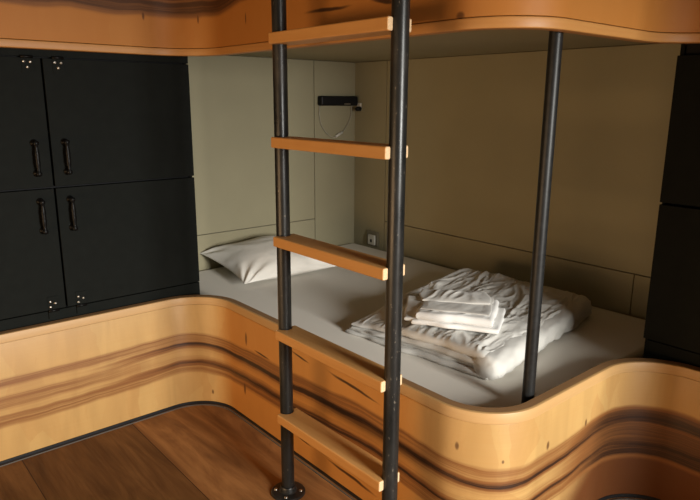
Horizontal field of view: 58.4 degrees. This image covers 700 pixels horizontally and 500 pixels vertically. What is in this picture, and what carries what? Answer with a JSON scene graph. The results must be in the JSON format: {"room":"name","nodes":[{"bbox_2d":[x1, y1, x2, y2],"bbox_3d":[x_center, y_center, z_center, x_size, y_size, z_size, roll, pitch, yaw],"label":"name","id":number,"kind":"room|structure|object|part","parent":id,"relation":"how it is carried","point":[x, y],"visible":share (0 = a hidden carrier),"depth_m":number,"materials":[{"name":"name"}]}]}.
{"room":"dormitory","nodes":[
{"label":"dormitory","id":0,"kind":"room"},
{"bbox_2d":[201,55,353,234],"bbox_3d":[-1.732,-0.663,2.207,4.545,2.750,0.100,-11,17,-39],"label":"wall","id":1,"kind":"structure","parent":0,"point":[226,55],"depth_m":3.33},
{"bbox_2d":[188,55,314,234],"bbox_3d":[-0.573,-0.532,3.179,0.971,0.866,0.012,-11,17,-39],"label":"wall panel","id":2,"kind":"object","parent":1,"relation":"attached to","point":[232,109],"depth_m":3.19,"materials":[{"name":"grey paint"}]},
{"bbox_2d":[197,219,314,270],"bbox_3d":[-0.577,0.181,3.349,0.971,0.592,0.012,-11,17,-39],"label":"trim","id":3,"kind":"structure","parent":1,"relation":"attached to","point":[306,228],"depth_m":3.27,"materials":[{"name":"grey paint"}]},
{"bbox_2d":[313,61,354,245],"bbox_3d":[-0.085,-0.336,3.654,0.305,1.462,0.012,-11,17,-39],"label":"wall panel","id":4,"kind":"object","parent":1,"relation":"attached to","point":[333,173],"depth_m":3.60,"materials":[{"name":"grey paint"}]},
{"bbox_2d":[318,96,357,137],"bbox_3d":[-0.067,-0.749,3.532,0.264,0.232,0.044,-11,17,-39],"label":"reading lamp","id":5,"kind":"object","parent":1,"relation":"attached to","point":[351,101],"visible":1,"depth_m":3.50,"materials":[{"name":"black plastic"}]},
{"bbox_2d":[0,0,699,62],"bbox_3d":[-0.554,-0.635,1.188,4.043,0.360,2.941,-11,17,-39],"label":"bunk","id":6,"kind":"object","parent":1,"relation":"attached to","point":[439,28],"visible":0.88,"depth_m":2.04,"materials":[{"name":"brown wood"}]},
{"bbox_2d":[0,404,645,499],"bbox_3d":[0.251,1.247,0.337,4.645,0.080,6.125,-11,17,-39],"label":"floor","id":7,"kind":"structure","parent":0,"point":[198,452],"depth_m":2.19,"materials":[{"name":"brown wood"}]},
{"bbox_2d":[0,47,199,331],"bbox_3d":[-1.180,-0.041,2.402,1.070,1.455,0.524,-11,17,-39],"label":"cabinet","id":8,"kind":"object","parent":7,"relation":"on","point":[98,205],"visible":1,"depth_m":2.27,"materials":[{"name":"black paint"}]},
{"bbox_3d":[-1.241,-0.393,1.973,0.532,0.430,0.020,-11,17,-39],"label":"door","id":9,"kind":"part","parent":8,"relation":"part of","materials":[{"name":"black paint"}]},
{"bbox_3d":[-1.244,0.034,2.075,0.532,0.435,0.020,-11,17,-39],"label":"door","id":10,"kind":"part","parent":8,"relation":"part of","materials":[{"name":"black paint"}]},
{"bbox_3d":[-1.058,-0.309,2.115,0.026,0.127,0.038,-11,17,-39],"label":"handle","id":11,"kind":"part","parent":8,"relation":"part of","materials":[{"name":"black metal"}]},
{"bbox_3d":[-1.059,-0.114,2.162,0.026,0.127,0.038,-11,17,-39],"label":"handle","id":12,"kind":"part","parent":8,"relation":"part of","materials":[{"name":"black metal"}]},
{"bbox_3d":[-1.073,0.230,2.268,0.036,0.030,0.021,-11,17,-39],"label":"rail","id":13,"kind":"part","parent":8,"relation":"part of","materials":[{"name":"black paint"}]},
{"bbox_3d":[-0.983,-0.323,2.178,0.026,0.127,0.038,-11,17,-39],"label":"handle","id":14,"kind":"part","parent":8,"relation":"part of","materials":[{"name":"black metal"}]},
{"bbox_3d":[-0.984,-0.129,2.224,0.026,0.127,0.038,-11,17,-39],"label":"handle","id":15,"kind":"part","parent":8,"relation":"part of","materials":[{"name":"black metal"}]},
{"bbox_3d":[-1.000,0.216,2.329,0.036,0.030,0.021,-11,17,-39],"label":"rail","id":16,"kind":"part","parent":8,"relation":"part of","materials":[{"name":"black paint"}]},
{"bbox_3d":[-1.039,-0.678,2.085,1.070,0.067,0.014,-11,17,-39],"label":"rail","id":17,"kind":"part","parent":8,"relation":"part of","materials":[{"name":"black paint"}]},
{"bbox_3d":[-1.046,0.458,2.355,1.070,0.507,0.014,-11,17,-39],"label":"rail","id":18,"kind":"part","parent":8,"relation":"part of","materials":[{"name":"black paint"}]},
{"bbox_3d":[-0.833,-0.471,2.312,0.528,0.430,0.020,-11,17,-39],"label":"door","id":19,"kind":"part","parent":8,"relation":"part of","materials":[{"name":"black paint"}]},
{"bbox_3d":[-0.836,-0.044,2.413,0.528,0.435,0.020,-11,17,-39],"label":"door","id":20,"kind":"part","parent":8,"relation":"part of","materials":[{"name":"black paint"}]},
{"bbox_2d":[268,0,411,499],"bbox_3d":[-0.042,-0.500,1.564,0.112,2.748,0.584,-11,17,-39],"label":"ladder","id":21,"kind":"object","parent":7,"relation":"on","point":[383,475],"visible":1,"depth_m":1.64,"materials":[{"name":"black metal"}]},
{"bbox_2d":[0,295,699,499],"bbox_3d":[-0.665,0.592,1.873,4.308,0.473,1.540,-1,13,-6],"label":"frame","id":22,"kind":"object","parent":7,"relation":"on","point":[625,427],"visible":0.91,"depth_m":2.03,"materials":[{"name":"brown wood"}]},
{"bbox_2d":[643,44,699,366],"bbox_3d":[1.435,0.124,1.770,0.476,1.455,0.950,-11,17,-39],"label":"cabinet","id":23,"kind":"object","parent":7,"relation":"on","point":[672,321],"visible":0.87,"depth_m":1.89,"materials":[{"name":"black paint"}]},
{"bbox_3d":[1.126,0.118,1.780,0.020,0.435,0.531,-11,17,-39],"label":"door","id":24,"kind":"part","parent":23,"relation":"part of","materials":[{"name":"black paint"}]},
{"bbox_3d":[1.265,0.619,1.734,0.014,0.507,0.938,-11,17,-39],"label":"rail","id":25,"kind":"part","parent":23,"relation":"part of","materials":[{"name":"black paint"}]},
{"bbox_3d":[1.129,-0.310,1.679,0.020,0.430,0.531,-11,17,-39],"label":"door","id":26,"kind":"part","parent":23,"relation":"part of","materials":[{"name":"black paint"}]},
{"bbox_3d":[0.189,0.523,2.774,1.201,0.200,1.931,-11,17,-39],"label":"trim","id":27,"kind":"structure","parent":7,"relation":"on","visible":0},
{"bbox_2d":[198,243,644,407],"bbox_3d":[0.191,0.318,2.725,1.201,0.219,1.931,-11,17,-39],"label":"mattress","id":28,"kind":"object","parent":27,"relation":"on","point":[325,303],"visible":0.2,"depth_m":2.37,"materials":[{"name":"white fabric"}]},
{"bbox_2d":[200,236,335,283],"bbox_3d":[-0.388,0.026,3.133,0.570,0.152,0.472,-10,17,-36],"label":"pillow","id":29,"kind":"object","parent":28,"relation":"on","point":[255,259],"visible":0.64,"depth_m":2.99,"materials":[{"name":"fabric"}]},
{"bbox_2d":[345,268,591,379],"bbox_3d":[0.479,0.233,2.380,0.648,0.109,0.839,12,18,40],"label":"duvet","id":30,"kind":"object","parent":28,"relation":"on","point":[486,356],"visible":0.62,"depth_m":2.18,"materials":[{"name":"fabric"}]},
{"bbox_2d":[411,300,505,333],"bbox_3d":[0.385,0.214,2.175,0.294,0.051,0.248,5,14,19],"label":"towel","id":31,"kind":"object","parent":30,"relation":"on","point":[491,324],"visible":0.52,"depth_m":2.08,"materials":[{"name":"white fabric"}]},
{"bbox_2d":[404,289,493,320],"bbox_3d":[0.350,0.192,2.208,0.308,0.063,0.248,3,14,12],"label":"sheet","id":32,"kind":"object","parent":31,"relation":"on","point":[469,302],"visible":0.98,"depth_m":2.18,"materials":[{"name":"fabric"}]},
{"bbox_2d":[521,31,563,403],"bbox_3d":[0.494,-0.065,1.618,0.034,1.043,0.034,-11,17,-39],"label":"support post","id":33,"kind":"object","parent":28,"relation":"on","point":[555,42],"visible":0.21,"depth_m":1.60,"materials":[{"name":"black metal"}]},
{"bbox_2d":[357,43,656,276],"bbox_3d":[1.989,-0.461,1.446,0.100,2.750,6.125,-11,17,-39],"label":"wall","id":34,"kind":"structure","parent":0,"point":[655,43],"depth_m":2.78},
{"bbox_2d":[355,103,361,110],"bbox_3d":[0.044,-0.817,3.579,0.038,0.046,0.041,-11,17,-39],"label":"wall socket","id":35,"kind":"object","parent":34,"relation":"attached to","point":[359,105],"visible":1,"depth_m":3.57,"materials":[{"name":"plastic"}]},
{"bbox_2d":[354,61,386,250],"bbox_3d":[0.115,-0.333,3.646,0.012,1.462,0.261,-11,17,-39],"label":"wall panel","id":36,"kind":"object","parent":34,"relation":"attached to","point":[370,77],"depth_m":3.58,"materials":[{"name":"grey paint"}]},
{"bbox_2d":[367,230,378,246],"bbox_3d":[0.127,-0.067,3.665,0.024,0.089,0.098,-11,17,-39],"label":"wall socket","id":37,"kind":"object","parent":34,"relation":"attached to","point":[372,236],"visible":1,"depth_m":3.65,"materials":[{"name":"plastic"}]},
{"bbox_2d":[384,221,634,315],"bbox_3d":[0.669,0.250,3.112,0.012,0.581,1.448,-11,17,-39],"label":"wall panel","id":38,"kind":"object","parent":34,"relation":"attached to","point":[606,288],"depth_m":2.92,"materials":[{"name":"grey paint"}]},
{"bbox_2d":[385,44,680,276],"bbox_3d":[0.764,-0.438,2.839,0.012,0.877,1.728,-11,17,-39],"label":"wall panel","id":39,"kind":"object","parent":34,"relation":"attached to","point":[474,122],"depth_m":2.73,"materials":[{"name":"grey paint"}]},
{"bbox_2d":[630,274,650,319],"bbox_3d":[1.230,0.405,2.472,0.012,0.581,0.276,-11,17,-39],"label":"wall panel","id":40,"kind":"object","parent":34,"relation":"attached to","point":[641,283],"depth_m":2.50,"materials":[{"name":"grey paint"}]}
]}

